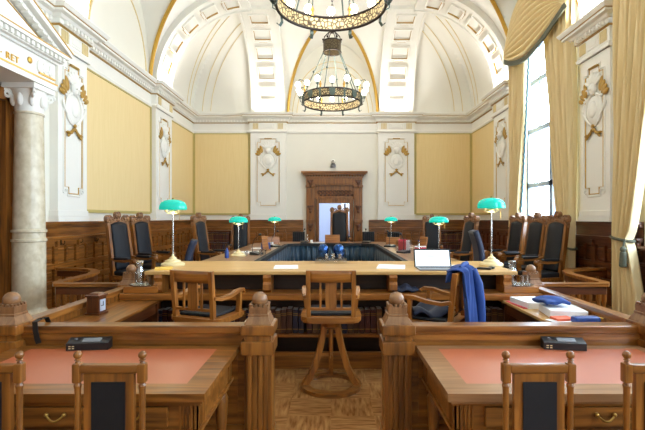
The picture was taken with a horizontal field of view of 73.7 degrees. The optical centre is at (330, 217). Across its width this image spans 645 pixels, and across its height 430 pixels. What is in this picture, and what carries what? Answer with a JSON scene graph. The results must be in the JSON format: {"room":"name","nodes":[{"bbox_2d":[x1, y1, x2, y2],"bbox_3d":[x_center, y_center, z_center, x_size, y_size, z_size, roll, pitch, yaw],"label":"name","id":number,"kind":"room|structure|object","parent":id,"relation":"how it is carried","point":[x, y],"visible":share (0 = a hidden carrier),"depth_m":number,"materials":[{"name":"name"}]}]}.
{"room":"courtroom","nodes":[
{"label":"courtroom","id":0,"kind":"room"},
{"bbox_2d":[0,0,190,221],"bbox_3d":[-4.780,-2.180,5.900,0.300,7.900,17.000,0,0,0],"label":"wall","id":1,"kind":"structure","parent":0,"point":[117,19],"depth_m":9.41,"materials":[{"name":"beige paint"}]},
{"bbox_2d":[0,0,73,302],"bbox_3d":[-4.335,-0.748,4.700,0.910,5.035,3.781,0,0,0],"label":"door","id":2,"kind":"structure","parent":1,"relation":"in","point":[31,48],"depth_m":5.95,"materials":[{"name":"white paint"}]},
{"bbox_2d":[48,28,88,221],"bbox_3d":[-4.501,-1.538,7.490,0.258,3.195,0.900,0,0,0],"label":"decorative wall pilaster","id":3,"kind":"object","parent":1,"relation":"attached to","point":[68,113],"depth_m":7.36,"materials":[{"name":"white paint"}]},
{"bbox_2d":[66,0,89,16],"bbox_3d":[-3.455,-4.705,7.490,2.450,2.550,0.780,0,0,0],"label":"trim","id":4,"kind":"structure","parent":1,"relation":"attached to","point":[82,6],"depth_m":7.76,"materials":[{"name":"paint"}]},
{"bbox_2d":[87,68,151,213],"bbox_3d":[-4.607,-1.465,9.465,0.045,2.730,3.070,0,0,0],"label":"wall panel","id":5,"kind":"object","parent":1,"relation":"attached to","point":[119,124],"depth_m":9.27,"materials":[{"name":"yellow fabric"}]},
{"bbox_2d":[46,220,193,308],"bbox_3d":[-4.555,0.915,10.450,0.150,1.710,7.880,0,0,0],"label":"wainscoting","id":6,"kind":"structure","parent":1,"relation":"attached to","point":[90,253],"depth_m":8.10,"materials":[{"name":"brown wood"}]},
{"bbox_2d":[150,97,172,219],"bbox_3d":[-4.501,-1.538,11.575,0.258,3.195,1.170,0,0,0],"label":"trim","id":7,"kind":"structure","parent":1,"relation":"attached to","point":[161,122],"depth_m":11.34,"materials":[{"name":"white paint"}]},
{"bbox_2d":[172,120,193,214],"bbox_3d":[-4.607,-1.465,13.265,0.045,2.730,2.230,0,0,0],"label":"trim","id":8,"kind":"structure","parent":1,"relation":"attached to","point":[182,138],"depth_m":13.41,"materials":[{"name":"yellow fabric"}]},
{"bbox_2d":[153,0,251,86],"bbox_3d":[-3.455,-4.705,11.575,2.450,2.550,1.050,0,0,0],"label":"trim","id":9,"kind":"structure","parent":1,"relation":"attached to","point":[199,15],"depth_m":11.54,"materials":[{"name":"paint"}]},
{"bbox_2d":[35,0,612,132],"bbox_3d":[0.050,-3.140,5.910,9.400,0.620,17.020,0,0,0],"label":"trim","id":10,"kind":"structure","parent":1,"relation":"attached to","point":[105,59],"depth_m":11.95,"materials":[{"name":"white paint"}]},
{"bbox_2d":[88,0,579,112],"bbox_3d":[0.050,-4.666,8.540,9.420,2.516,11.780,0,0,0],"label":"trim","id":11,"kind":"structure","parent":1,"relation":"attached to","point":[172,2],"depth_m":13.38,"materials":[{"name":"gold metal"}]},
{"bbox_2d":[275,369,381,429],"bbox_3d":[0.050,1.870,5.900,9.960,0.200,17.600,0,0,0],"label":"floor","id":12,"kind":"structure","parent":0,"point":[295,409],"depth_m":4.10,"materials":[{"name":"brown wood"}]},
{"bbox_2d":[0,351,25,429],"bbox_3d":[-1.735,1.220,2.374,0.382,1.100,0.452,0,0,0],"label":"desk chair","id":13,"kind":"object","parent":12,"relation":"on","point":[10,373],"visible":1,"depth_m":2.15,"materials":[{"name":"brown wood"}]},
{"bbox_2d":[1,82,55,315],"bbox_3d":[-4.295,-0.050,6.120,0.577,3.640,0.577,0,0,0],"label":"marble column","id":14,"kind":"structure","parent":12,"relation":"on","point":[30,100],"depth_m":5.97,"materials":[{"name":"white stone"}]},
{"bbox_2d":[52,267,119,307],"bbox_3d":[-3.633,1.292,6.151,0.734,0.955,2.574,0,0,-39],"label":"balustrade","id":15,"kind":"object","parent":12,"relation":"on","point":[82,282],"visible":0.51,"depth_m":5.42,"materials":[{"name":"brown wood"}]},
{"bbox_2d":[32,264,162,321],"bbox_3d":[-2.260,1.175,4.480,0.647,1.191,2.044,0,0,-3],"label":"desk","id":16,"kind":"object","parent":12,"relation":"on","point":[118,310],"visible":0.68,"depth_m":4.41,"materials":[{"name":"brown wood"}]},
{"bbox_2d":[85,292,107,315],"bbox_3d":[-2.300,0.836,4.220,0.148,0.208,0.148,0,0,6],"label":"box","id":17,"kind":"object","parent":16,"relation":"on","point":[96,301],"visible":1,"depth_m":4.16,"materials":[{"name":"brown wood"}]},
{"bbox_2d":[72,351,147,429],"bbox_3d":[-1.115,1.220,2.374,0.382,1.100,0.452,0,0,0],"label":"desk chair","id":18,"kind":"object","parent":12,"relation":"on","point":[109,388],"visible":1,"depth_m":2.15,"materials":[{"name":"brown wood"}]},
{"bbox_2d":[0,346,238,429],"bbox_3d":[-1.566,1.380,2.877,1.708,0.780,0.916,0,0,0],"label":"desk","id":19,"kind":"object","parent":12,"relation":"on","point":[185,386],"visible":0.63,"depth_m":2.67,"materials":[{"name":"brown wood"}]},
{"bbox_2d":[66,336,112,350],"bbox_3d":[-1.830,0.950,3.259,0.300,0.081,0.086,0,0,-6],"label":"console","id":20,"kind":"object","parent":19,"relation":"on","point":[106,342],"visible":1,"depth_m":3.23,"materials":[{"name":"black plastic"}]},
{"bbox_2d":[169,269,244,321],"bbox_3d":[-1.280,1.143,4.500,0.645,1.254,0.645,0,0,20],"label":"swivel armchair","id":21,"kind":"object","parent":12,"relation":"on","point":[211,312],"visible":0.55,"depth_m":4.28,"materials":[{"name":"brown wood"}]},
{"bbox_2d":[0,292,644,429],"bbox_3d":[-0.002,1.177,3.380,5.272,1.186,0.255,0,0,0],"label":"railing","id":22,"kind":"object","parent":12,"relation":"on","point":[251,393],"depth_m":3.34,"materials":[{"name":"brown wood"}]},
{"bbox_2d":[32,317,50,343],"bbox_3d":[-2.275,0.884,3.410,0.070,0.182,0.186,0,0,0],"label":"strap","id":23,"kind":"object","parent":22,"relation":"hanging from","point":[47,319],"visible":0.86,"depth_m":3.32,"materials":[{"name":"leather"}]},
{"bbox_2d":[119,261,542,368],"bbox_3d":[0.000,1.194,5.535,4.840,1.153,1.270,0,0,0],"label":"desk","id":24,"kind":"object","parent":12,"relation":"on","point":[282,287],"depth_m":5.20,"materials":[{"name":"brown wood"}]},
{"bbox_2d":[123,285,158,292],"bbox_3d":[-2.190,0.828,5.060,0.400,0.075,0.240,0,0,0],"label":"block","id":25,"kind":"object","parent":24,"relation":"on","point":[126,289],"visible":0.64,"depth_m":4.94,"materials":[{"name":"brown wood"}]},
{"bbox_2d":[159,198,186,266],"bbox_3d":[-2.040,0.178,5.550,0.314,0.878,0.306,0,0,43],"label":"lamp","id":26,"kind":"object","parent":24,"relation":"on","point":[172,204],"visible":1,"depth_m":5.47,"materials":[{"name":"teal glass"}]},
{"bbox_2d":[275,308,281,333],"bbox_3d":[-0.630,1.232,5.166,0.066,0.275,0.158,0,0,0],"label":"book","id":27,"kind":"object","parent":24,"relation":"on","point":[278,310],"visible":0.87,"depth_m":5.09,"materials":[{"name":"paper"}]},
{"bbox_2d":[281,307,287,332],"bbox_3d":[-0.561,1.228,5.171,0.068,0.285,0.158,0,0,0],"label":"book","id":28,"kind":"object","parent":24,"relation":"on","point":[284,309],"visible":0.9,"depth_m":5.10,"materials":[{"name":"paper"}]},
{"bbox_2d":[287,306,292,332],"bbox_3d":[-0.492,1.223,5.172,0.065,0.295,0.158,0,0,0],"label":"book","id":29,"kind":"object","parent":24,"relation":"on","point":[290,308],"visible":0.97,"depth_m":5.10,"materials":[{"name":"paper"}]},
{"bbox_2d":[293,307,298,332],"bbox_3d":[-0.423,1.229,5.179,0.063,0.282,0.158,0,0,0],"label":"book","id":30,"kind":"object","parent":24,"relation":"on","point":[296,309],"visible":0.94,"depth_m":5.10,"materials":[{"name":"paper"}]},
{"bbox_2d":[298,307,304,332],"bbox_3d":[-0.354,1.231,5.176,0.064,0.278,0.158,0,0,0],"label":"book","id":31,"kind":"object","parent":24,"relation":"on","point":[301,329],"visible":0.75,"depth_m":5.10,"materials":[{"name":"paper"}]},
{"bbox_2d":[275,330,381,336],"bbox_3d":[0.000,1.387,5.180,4.280,0.035,0.240,0,0,0],"label":"shelf","id":32,"kind":"object","parent":24,"relation":"attached to","point":[305,334],"depth_m":5.06,"materials":[{"name":"brown wood"}]},
{"bbox_2d":[144,261,517,274],"bbox_3d":[0.000,0.638,5.570,4.320,0.042,1.200,0,0,0],"label":"countertop","id":33,"kind":"structure","parent":24,"relation":"on","point":[219,267],"depth_m":5.25,"materials":[{"name":"brown wood"}]},
{"bbox_2d":[359,308,364,332],"bbox_3d":[0.366,1.232,5.179,0.065,0.276,0.158,0,0,0],"label":"book","id":34,"kind":"object","parent":24,"relation":"on","point":[361,323],"visible":0.73,"depth_m":5.10,"materials":[{"name":"paper"}]},
{"bbox_2d":[364,307,369,332],"bbox_3d":[0.435,1.228,5.180,0.065,0.284,0.158,0,0,0],"label":"book","id":35,"kind":"object","parent":24,"relation":"on","point":[366,309],"visible":0.94,"depth_m":5.10,"materials":[{"name":"paper"}]},
{"bbox_2d":[370,307,375,332],"bbox_3d":[0.504,1.228,5.178,0.068,0.284,0.158,0,0,0],"label":"book","id":36,"kind":"object","parent":24,"relation":"on","point":[372,309],"visible":0.96,"depth_m":5.10,"materials":[{"name":"paper"}]},
{"bbox_2d":[376,306,381,332],"bbox_3d":[0.573,1.224,5.170,0.062,0.291,0.158,0,0,0],"label":"book","id":37,"kind":"object","parent":24,"relation":"on","point":[378,308],"visible":0.83,"depth_m":5.09,"materials":[{"name":"paper"}]},
{"bbox_2d":[376,264,404,268],"bbox_3d":[0.762,0.614,5.422,0.353,0.006,0.472,0,0,12],"label":"paper sheet","id":38,"kind":"object","parent":24,"relation":"on","point":[380,266],"visible":1,"depth_m":5.41,"materials":[{"name":"white paper"}]},
{"bbox_2d":[392,283,418,292],"bbox_3d":[0.858,0.820,5.050,0.309,0.110,0.197,0,0,0],"label":"pouch","id":39,"kind":"object","parent":24,"relation":"on","point":[404,287],"visible":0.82,"depth_m":4.97,"materials":[{"name":"blue fabric"}]},
{"bbox_2d":[413,249,450,270],"bbox_3d":[1.272,0.504,5.290,0.460,0.228,0.539,0,0,2],"label":"laptop","id":40,"kind":"object","parent":24,"relation":"on","point":[424,259],"visible":0.93,"depth_m":5.41,"materials":[{"name":"grey plastic"}]},
{"bbox_2d":[477,196,505,266],"bbox_3d":[2.070,0.167,5.550,0.314,0.900,0.306,0,0,45],"label":"lamp","id":41,"kind":"object","parent":24,"relation":"on","point":[491,204],"visible":1,"depth_m":5.47,"materials":[{"name":"teal glass"}]},
{"bbox_2d":[496,284,538,292],"bbox_3d":[2.190,0.828,5.060,0.400,0.075,0.240,0,0,0],"label":"block","id":42,"kind":"object","parent":24,"relation":"on","point":[531,289],"visible":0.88,"depth_m":4.94,"materials":[{"name":"brown wood"}]},
{"bbox_3d":[0.000,0.592,5.980,0.440,0.050,0.240,0,0,0],"label":"tray","id":43,"kind":"object","parent":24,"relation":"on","visible":0},
{"bbox_2d":[318,244,330,258],"bbox_3d":[-0.110,0.465,6.030,0.154,0.204,0.154,0,0,45],"label":"flask","id":44,"kind":"object","parent":43,"relation":"on","point":[322,248],"visible":1,"depth_m":5.97,"materials":[{"name":"blue glass"}]},
{"bbox_2d":[333,244,345,258],"bbox_3d":[0.105,0.465,6.030,0.154,0.204,0.154,0,0,45],"label":"flask","id":45,"kind":"object","parent":43,"relation":"on","point":[338,249],"visible":1,"depth_m":5.97,"materials":[{"name":"blue glass"}]},
{"bbox_2d":[300,270,361,398],"bbox_3d":[0.000,1.143,4.530,0.645,1.254,0.645,0,0,0],"label":"swivel armchair","id":46,"kind":"object","parent":12,"relation":"on","point":[330,315],"visible":1,"depth_m":4.28,"materials":[{"name":"brown wood"}]},
{"bbox_2d":[403,272,464,321],"bbox_3d":[1.030,1.143,4.320,0.645,1.254,0.645,0,0,32],"label":"swivel armchair","id":47,"kind":"object","parent":12,"relation":"on","point":[456,300],"visible":0.37,"depth_m":4.13,"materials":[{"name":"brown wood"}]},
{"bbox_2d":[412,298,448,317],"bbox_3d":[1.001,0.919,4.329,0.412,0.188,0.414,0,0,0],"label":"coat","id":48,"kind":"object","parent":47,"relation":"on","point":[432,311],"visible":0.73,"depth_m":4.16,"materials":[{"name":"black fabric"}]},
{"bbox_2d":[445,261,485,321],"bbox_3d":[1.313,0.865,4.187,0.316,0.880,0.475,0,0,32],"label":"jacket","id":49,"kind":"object","parent":47,"relation":"on","point":[473,289],"visible":0.63,"depth_m":4.13,"materials":[{"name":"blue fabric"}]},
{"bbox_2d":[416,346,644,429],"bbox_3d":[1.560,1.380,2.877,1.800,0.780,0.916,0,0,0],"label":"desk","id":50,"kind":"object","parent":12,"relation":"on","point":[463,384],"visible":0.6,"depth_m":2.69,"materials":[{"name":"brown wood"}]},
{"bbox_2d":[540,336,586,350],"bbox_3d":[1.760,0.950,3.259,0.300,0.081,0.086,0,0,8],"label":"console","id":51,"kind":"object","parent":50,"relation":"on","point":[546,342],"visible":1,"depth_m":3.23,"materials":[{"name":"black plastic"}]},
{"bbox_2d":[501,351,575,429],"bbox_3d":[1.045,1.220,2.374,0.382,1.100,0.452,0,0,0],"label":"desk chair","id":52,"kind":"object","parent":12,"relation":"on","point":[537,388],"visible":1,"depth_m":2.15,"materials":[{"name":"brown wood"}]},
{"bbox_2d":[499,264,629,321],"bbox_3d":[2.260,1.175,4.480,0.647,1.191,2.044,0,0,3],"label":"desk","id":53,"kind":"object","parent":12,"relation":"on","point":[511,313],"visible":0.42,"depth_m":4.42,"materials":[{"name":"brown wood"}]},
{"bbox_2d":[510,296,538,308],"bbox_3d":[2.162,0.907,4.628,0.300,0.065,0.360,0,0,-8],"label":"paper stack","id":54,"kind":"object","parent":53,"relation":"on","point":[525,301],"visible":0.6,"depth_m":4.56,"materials":[{"name":"white paper"}]},
{"bbox_2d":[545,319,570,321],"bbox_3d":[2.124,0.934,3.830,0.260,0.012,0.300,0,0,-14],"label":"paper sheet","id":55,"kind":"object","parent":53,"relation":"on","point":[548,320],"visible":0.2,"depth_m":3.88,"materials":[{"name":"white paper"}]},
{"bbox_2d":[571,315,603,321],"bbox_3d":[2.269,0.896,3.802,0.268,0.064,0.100,0,0,-5],"label":"pencil case","id":56,"kind":"object","parent":55,"relation":"on","point":[583,318],"visible":0.87,"depth_m":3.76,"materials":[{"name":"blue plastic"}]},
{"bbox_2d":[539,303,587,316],"bbox_3d":[2.248,0.902,4.180,0.330,0.075,0.360,0,0,10],"label":"paper stack","id":57,"kind":"object","parent":53,"relation":"on","point":[570,310],"visible":0.78,"depth_m":4.07,"materials":[{"name":"white paper"}]},
{"bbox_2d":[532,295,570,304],"bbox_3d":[2.181,0.807,4.260,0.281,0.080,0.243,0,0,-10],"label":"cloth","id":58,"kind":"object","parent":57,"relation":"on","point":[547,299],"visible":1,"depth_m":4.18,"materials":[{"name":"blue fabric"}]},
{"bbox_2d":[542,267,609,307],"bbox_3d":[3.633,1.292,6.151,0.734,0.955,2.574,0,0,39],"label":"balustrade","id":59,"kind":"object","parent":12,"relation":"on","point":[579,282],"visible":0.36,"depth_m":5.41,"materials":[{"name":"brown wood"}]},
{"bbox_2d":[620,351,644,429],"bbox_3d":[1.655,1.220,2.374,0.382,1.100,0.452,0,0,0],"label":"desk chair","id":60,"kind":"object","parent":12,"relation":"on","point":[634,373],"visible":1,"depth_m":2.15,"materials":[{"name":"brown wood"}]},
{"bbox_2d":[140,0,517,112],"bbox_3d":[0.050,-4.680,5.900,9.360,2.500,17.000,0,0,0],"label":"ceiling","id":61,"kind":"structure","parent":0,"point":[232,90],"depth_m":13.55,"materials":[{"name":"paint"}]},
{"bbox_2d":[270,0,391,38],"bbox_3d":[0.000,-4.356,6.050,1.905,3.037,1.905,0,0,0],"label":"ring chandelier","id":62,"kind":"object","parent":61,"relation":"hanging from","point":[307,20],"visible":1,"depth_m":6.69,"materials":[{"name":"brown metal"}]},
{"bbox_2d":[295,0,368,115],"bbox_3d":[0.030,-4.412,11.400,1.905,3.037,1.905,0,0,0],"label":"ring chandelier","id":63,"kind":"object","parent":61,"relation":"hanging from","point":[331,46],"visible":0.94,"depth_m":11.18,"materials":[{"name":"brown metal"}]},
{"bbox_2d":[193,45,464,241],"bbox_3d":[0.050,-2.180,14.550,9.960,7.900,0.300,0,0,0],"label":"wall","id":64,"kind":"structure","parent":0,"point":[304,151],"depth_m":14.40,"materials":[{"name":"beige paint"}]},
{"bbox_2d":[194,133,249,214],"bbox_3d":[-3.650,-1.465,14.377,1.920,2.730,0.045,0,0,0],"label":"wall panel","id":65,"kind":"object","parent":64,"relation":"attached to","point":[221,160],"depth_m":14.37,"materials":[{"name":"yellow fabric"}]},
{"bbox_2d":[206,220,303,243],"bbox_3d":[-2.775,0.765,14.325,3.710,1.410,0.150,0,0,0],"label":"trim","id":66,"kind":"structure","parent":64,"relation":"attached to","point":[286,228],"depth_m":14.34,"materials":[{"name":"brown wood"}]},
{"bbox_2d":[236,6,284,111],"bbox_3d":[-2.085,-4.705,13.225,1.110,2.550,2.450,0,0,0],"label":"trim","id":67,"kind":"structure","parent":64,"relation":"attached to","point":[261,30],"depth_m":13.64,"materials":[{"name":"paint"}]},
{"bbox_2d":[250,123,286,219],"bbox_3d":[-2.085,-1.538,14.271,1.230,3.195,0.258,0,0,0],"label":"trim","id":68,"kind":"structure","parent":64,"relation":"attached to","point":[267,150],"depth_m":14.26,"materials":[{"name":"white paint"}]},
{"bbox_2d":[301,171,367,241],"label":"door frame","id":69,"kind":"structure","parent":64,"relation":"in","point":[321,186],"depth_m":14.24,"materials":[{"name":"brown wood"}]},
{"bbox_2d":[377,123,414,219],"bbox_3d":[2.165,-1.538,14.271,1.250,3.195,0.258,0,0,0],"label":"trim","id":70,"kind":"structure","parent":64,"relation":"attached to","point":[395,150],"depth_m":14.26,"materials":[{"name":"white paint"}]},
{"bbox_2d":[379,6,428,111],"bbox_3d":[2.165,-4.705,13.225,1.130,2.550,2.450,0,0,0],"label":"trim","id":71,"kind":"structure","parent":64,"relation":"attached to","point":[403,28],"depth_m":13.64,"materials":[{"name":"paint"}]},
{"bbox_2d":[369,220,463,245],"bbox_3d":[2.995,0.765,14.325,3.470,1.410,0.150,0,0,0],"label":"trim","id":72,"kind":"structure","parent":64,"relation":"attached to","point":[411,230],"depth_m":14.34,"materials":[{"name":"brown wood"}]},
{"bbox_2d":[414,133,470,214],"bbox_3d":[3.745,-1.465,14.377,1.930,2.730,0.045,0,0,0],"label":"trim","id":73,"kind":"structure","parent":64,"relation":"attached to","point":[442,161],"depth_m":14.37,"materials":[{"name":"yellow fabric"}]},
{"bbox_2d":[319,203,340,241],"bbox_3d":[0.100,0.020,18.050,4.200,2.900,0.100,0,0,0],"label":"wall","id":74,"kind":"structure","parent":0,"point":[324,208],"depth_m":18.00,"materials":[{"name":"white paint"}]},
{"bbox_2d":[50,278,611,309],"bbox_3d":[0.050,1.620,10.475,9.360,0.300,7.850,0,0,0],"label":"floor","id":75,"kind":"structure","parent":0,"point":[593,302],"depth_m":7.39,"materials":[{"name":"brown wood"}]},
{"bbox_2d":[104,212,157,281],"bbox_3d":[-3.708,0.676,7.968,0.781,1.594,0.600,0,0,21],"label":"chair","id":76,"kind":"object","parent":75,"relation":"on","point":[118,236],"visible":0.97,"depth_m":7.94,"materials":[{"name":"black leather"}]},
{"bbox_2d":[114,268,151,275],"bbox_3d":[-3.641,1.005,7.943,0.540,0.090,0.470,0,0,21],"label":"seat cushion","id":77,"kind":"object","parent":76,"relation":"on","point":[117,271],"depth_m":7.82,"materials":[{"name":"black leather"}]},
{"bbox_2d":[129,212,175,280],"bbox_3d":[-3.748,0.676,9.018,0.781,1.594,0.600,0,0,21],"label":"chair","id":78,"kind":"object","parent":75,"relation":"on","point":[140,229],"visible":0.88,"depth_m":9.03,"materials":[{"name":"black leather"}]},
{"bbox_2d":[138,263,160,268],"bbox_3d":[-3.681,1.005,8.993,0.540,0.090,0.470,0,0,21],"label":"seat cushion","id":79,"kind":"object","parent":78,"relation":"on","point":[140,265],"depth_m":8.83,"materials":[{"name":"black leather"}]},
{"bbox_2d":[184,239,197,260],"bbox_3d":[-2.526,0.910,7.027,0.643,1.120,0.581,0,0,-12],"label":"office chair","id":80,"kind":"object","parent":75,"relation":"on","point":[191,247],"visible":0.09,"depth_m":6.91,"materials":[{"name":"blue fabric"}]},
{"bbox_2d":[190,213,232,260],"bbox_3d":[-2.630,0.676,9.513,0.781,1.594,0.600,0,0,15],"label":"chair","id":81,"kind":"object","parent":75,"relation":"on","point":[198,222],"visible":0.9,"depth_m":9.46,"materials":[{"name":"black leather"}]},
{"bbox_2d":[194,230,230,260],"bbox_3d":[-3.850,0.940,14.125,1.200,1.060,0.290,0,0,0],"label":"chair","id":82,"kind":"object","parent":75,"relation":"on","point":[208,231],"visible":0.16,"depth_m":14.01,"materials":[{"name":"brown wood"}]},
{"bbox_2d":[228,214,250,249],"bbox_3d":[-2.457,0.676,11.601,0.600,1.594,0.781,0,0,-8],"label":"chair","id":83,"kind":"object","parent":75,"relation":"on","point":[244,229],"visible":0.42,"depth_m":11.82,"materials":[{"name":"black leather"}]},
{"bbox_2d":[293,232,304,241],"bbox_3d":[-1.020,0.950,13.345,0.440,1.040,0.470,0,0,0],"label":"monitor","id":84,"kind":"object","parent":75,"relation":"on","point":[297,236],"visible":0.38,"depth_m":13.53,"materials":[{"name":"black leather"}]},
{"bbox_2d":[202,242,459,260],"bbox_3d":[0.000,1.079,9.650,4.240,0.783,6.201,0,0,0],"label":"table","id":85,"kind":"object","parent":75,"relation":"on","point":[288,251],"visible":0.36,"depth_m":11.39,"materials":[{"name":"brown wood"}]},
{"bbox_2d":[229,215,247,256],"bbox_3d":[-1.700,0.325,7.900,0.306,0.750,0.314,0,0,-39],"label":"lamp","id":86,"kind":"object","parent":85,"relation":"on","point":[238,220],"visible":1,"depth_m":7.81,"materials":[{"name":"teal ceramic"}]},
{"bbox_2d":[325,235,339,242],"bbox_3d":[0.040,0.586,12.100,0.420,0.229,0.160,0,0,0],"label":"stand","id":87,"kind":"object","parent":85,"relation":"on","point":[328,238],"visible":0.98,"depth_m":12.10,"materials":[{"name":"brown wood"}]},
{"bbox_2d":[398,239,408,250],"bbox_3d":[1.520,0.570,9.000,0.300,0.260,0.200,0,0,20],"label":"file holder","id":88,"kind":"object","parent":85,"relation":"on","point":[400,241],"visible":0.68,"depth_m":9.00,"materials":[{"name":"plastic"}]},
{"bbox_2d":[429,215,448,248],"bbox_3d":[1.980,0.325,7.900,0.306,0.750,0.314,0,0,-44],"label":"lamp","id":89,"kind":"object","parent":85,"relation":"on","point":[438,219],"visible":0.7,"depth_m":7.82,"materials":[{"name":"teal glass"}]},
{"bbox_2d":[330,205,351,241],"bbox_3d":[0.270,0.525,13.411,0.714,1.897,0.929,0,0,0],"label":"chair","id":90,"kind":"object","parent":75,"relation":"on","point":[339,219],"visible":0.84,"depth_m":13.69,"materials":[{"name":"black leather"}]},
{"bbox_2d":[362,232,373,241],"bbox_3d":[1.180,0.950,13.345,0.440,1.040,0.470,0,0,0],"label":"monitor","id":91,"kind":"object","parent":75,"relation":"on","point":[368,236],"visible":0.48,"depth_m":13.54,"materials":[{"name":"black plastic"}]},
{"bbox_2d":[422,214,442,248],"bbox_3d":[2.752,0.676,11.750,0.600,1.594,0.781,0,0,14],"label":"chair","id":92,"kind":"object","parent":75,"relation":"on","point":[430,230],"visible":0.52,"depth_m":11.96,"materials":[{"name":"black leather"}]},
{"bbox_2d":[450,213,479,260],"bbox_3d":[2.770,0.676,9.412,0.781,1.594,0.600,0,0,-13],"label":"chair","id":93,"kind":"object","parent":75,"relation":"on","point":[471,221],"visible":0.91,"depth_m":9.38,"materials":[{"name":"black leather"}]},
{"bbox_2d":[468,230,484,260],"bbox_3d":[2.605,0.832,7.029,0.643,1.277,0.581,0,0,6],"label":"office chair","id":94,"kind":"object","parent":75,"relation":"on","point":[477,244],"visible":0.23,"depth_m":6.83,"materials":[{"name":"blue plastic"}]},
{"bbox_2d":[484,213,527,278],"bbox_3d":[3.830,0.676,9.463,0.781,1.594,0.600,0,0,-14],"label":"chair","id":95,"kind":"object","parent":75,"relation":"on","point":[518,222],"visible":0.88,"depth_m":9.45,"materials":[{"name":"black leather"}]},
{"bbox_2d":[498,212,546,281],"bbox_3d":[3.840,0.676,8.592,0.781,1.594,0.600,0,0,-14],"label":"chair","id":96,"kind":"object","parent":75,"relation":"on","point":[536,226],"visible":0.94,"depth_m":8.62,"materials":[{"name":"black leather"}]},
{"bbox_2d":[503,265,526,270],"bbox_3d":[3.771,1.005,8.575,0.540,0.090,0.470,0,0,-14],"label":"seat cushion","id":97,"kind":"object","parent":96,"relation":"on","point":[512,267],"depth_m":8.51,"materials":[{"name":"black leather"}]},
{"bbox_2d":[514,211,570,281],"bbox_3d":[3.800,0.676,7.732,0.781,1.594,0.600,0,0,-14],"label":"chair","id":98,"kind":"object","parent":75,"relation":"on","point":[550,265],"visible":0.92,"depth_m":7.68,"materials":[{"name":"black leather"}]},
{"bbox_2d":[518,270,558,277],"bbox_3d":[3.731,1.005,7.715,0.540,0.090,0.470,0,0,-14],"label":"seat cushion","id":99,"kind":"object","parent":98,"relation":"on","point":[544,273],"depth_m":7.54,"materials":[{"name":"black leather"}]},
{"bbox_2d":[479,13,643,230],"bbox_3d":[4.880,-2.180,5.900,0.300,7.900,17.000,0,0,0],"label":"wall","id":100,"kind":"structure","parent":0,"point":[482,217],"depth_m":10.60,"materials":[{"name":"beige paint"}]},
{"bbox_2d":[414,0,508,87],"bbox_3d":[3.555,-4.705,11.575,2.450,2.550,1.050,0,0,0],"label":"trim","id":101,"kind":"structure","parent":100,"relation":"attached to","point":[464,14],"depth_m":11.58,"materials":[{"name":"paint"}]},
{"bbox_2d":[471,120,493,214],"bbox_3d":[4.707,-1.465,13.265,0.045,2.730,2.230,0,0,0],"label":"trim","id":102,"kind":"structure","parent":100,"relation":"attached to","point":[482,139],"depth_m":13.34,"materials":[{"name":"yellow fabric"}]},
{"bbox_2d":[478,220,508,259],"bbox_3d":[4.655,0.915,12.550,0.150,1.710,3.680,0,0,0],"label":"trim","id":103,"kind":"structure","parent":100,"relation":"attached to","point":[500,229],"depth_m":12.22,"materials":[{"name":"brown wood"}]},
{"bbox_2d":[492,97,509,219],"bbox_3d":[4.601,-1.538,11.575,0.258,3.195,1.170,0,0,0],"label":"trim","id":104,"kind":"structure","parent":100,"relation":"attached to","point":[501,121],"depth_m":11.51,"materials":[{"name":"white paint"}]},
{"bbox_2d":[523,3,578,236],"bbox_3d":[4.740,-1.837,9.450,0.340,4.615,2.500,0,0,0],"label":"window","id":105,"kind":"structure","parent":100,"relation":"in","point":[530,185],"depth_m":10.01,"materials":[{"name":"metal"}]},
{"bbox_2d":[508,57,530,228],"bbox_3d":[4.459,-1.342,10.253,0.290,5.584,1.077,0,0,2],"label":"window curtain","id":106,"kind":"object","parent":105,"relation":"hanging from","point":[519,75],"visible":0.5,"depth_m":10.17,"materials":[{"name":"fabric"}]},
{"bbox_2d":[544,0,577,281],"bbox_3d":[4.456,-1.367,8.447,0.292,5.634,1.077,0,0,-2],"label":"window curtain","id":107,"kind":"object","parent":105,"relation":"hanging from","point":[560,58],"visible":0.66,"depth_m":8.14,"materials":[{"name":"fabric"}]},
{"bbox_2d":[503,0,567,65],"bbox_3d":[4.294,-4.289,9.400,0.256,1.689,2.900,0,0,0],"label":"swag","id":108,"kind":"object","parent":107,"relation":"attached to","point":[531,21],"visible":1,"depth_m":9.18,"materials":[{"name":"fabric"}]},
{"bbox_2d":[577,0,601,17],"bbox_3d":[3.555,-4.705,7.490,2.450,2.550,0.780,0,0,0],"label":"trim","id":109,"kind":"structure","parent":100,"relation":"attached to","point":[585,6],"depth_m":7.76,"materials":[{"name":"paint"}]},
{"bbox_2d":[578,28,613,221],"bbox_3d":[4.601,-1.538,7.490,0.258,3.195,0.900,0,0,0],"label":"trim","id":110,"kind":"structure","parent":100,"relation":"attached to","point":[596,98],"depth_m":7.38,"materials":[{"name":"white paint"}]},
{"bbox_2d":[576,221,643,305],"bbox_3d":[4.655,0.915,7.325,0.150,1.710,1.750,0,0,0],"label":"trim","id":111,"kind":"structure","parent":100,"relation":"attached to","point":[593,241],"depth_m":7.48,"materials":[{"name":"brown wood"}]},
{"bbox_2d":[637,246,644,292],"bbox_3d":[4.655,1.095,5.200,0.150,1.350,2.500,0,0,0],"label":"trim","id":112,"kind":"structure","parent":100,"relation":"attached to","point":[642,265],"depth_m":6.41,"materials":[{"name":"brown wood"}]},
{"bbox_2d":[641,184,644,249],"bbox_3d":[4.740,-1.837,5.200,0.340,4.615,2.500,0,0,0],"label":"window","id":113,"kind":"structure","parent":100,"relation":"in","point":[642,248],"depth_m":6.45,"materials":[{"name":"glass"}]},
{"bbox_2d":[609,0,644,315],"bbox_3d":[4.457,-1.215,6.284,0.292,5.930,1.175,0,0,1],"label":"window curtain","id":114,"kind":"object","parent":113,"relation":"hanging from","point":[628,45],"visible":0.87,"depth_m":6.41,"materials":[{"name":"fabric"}]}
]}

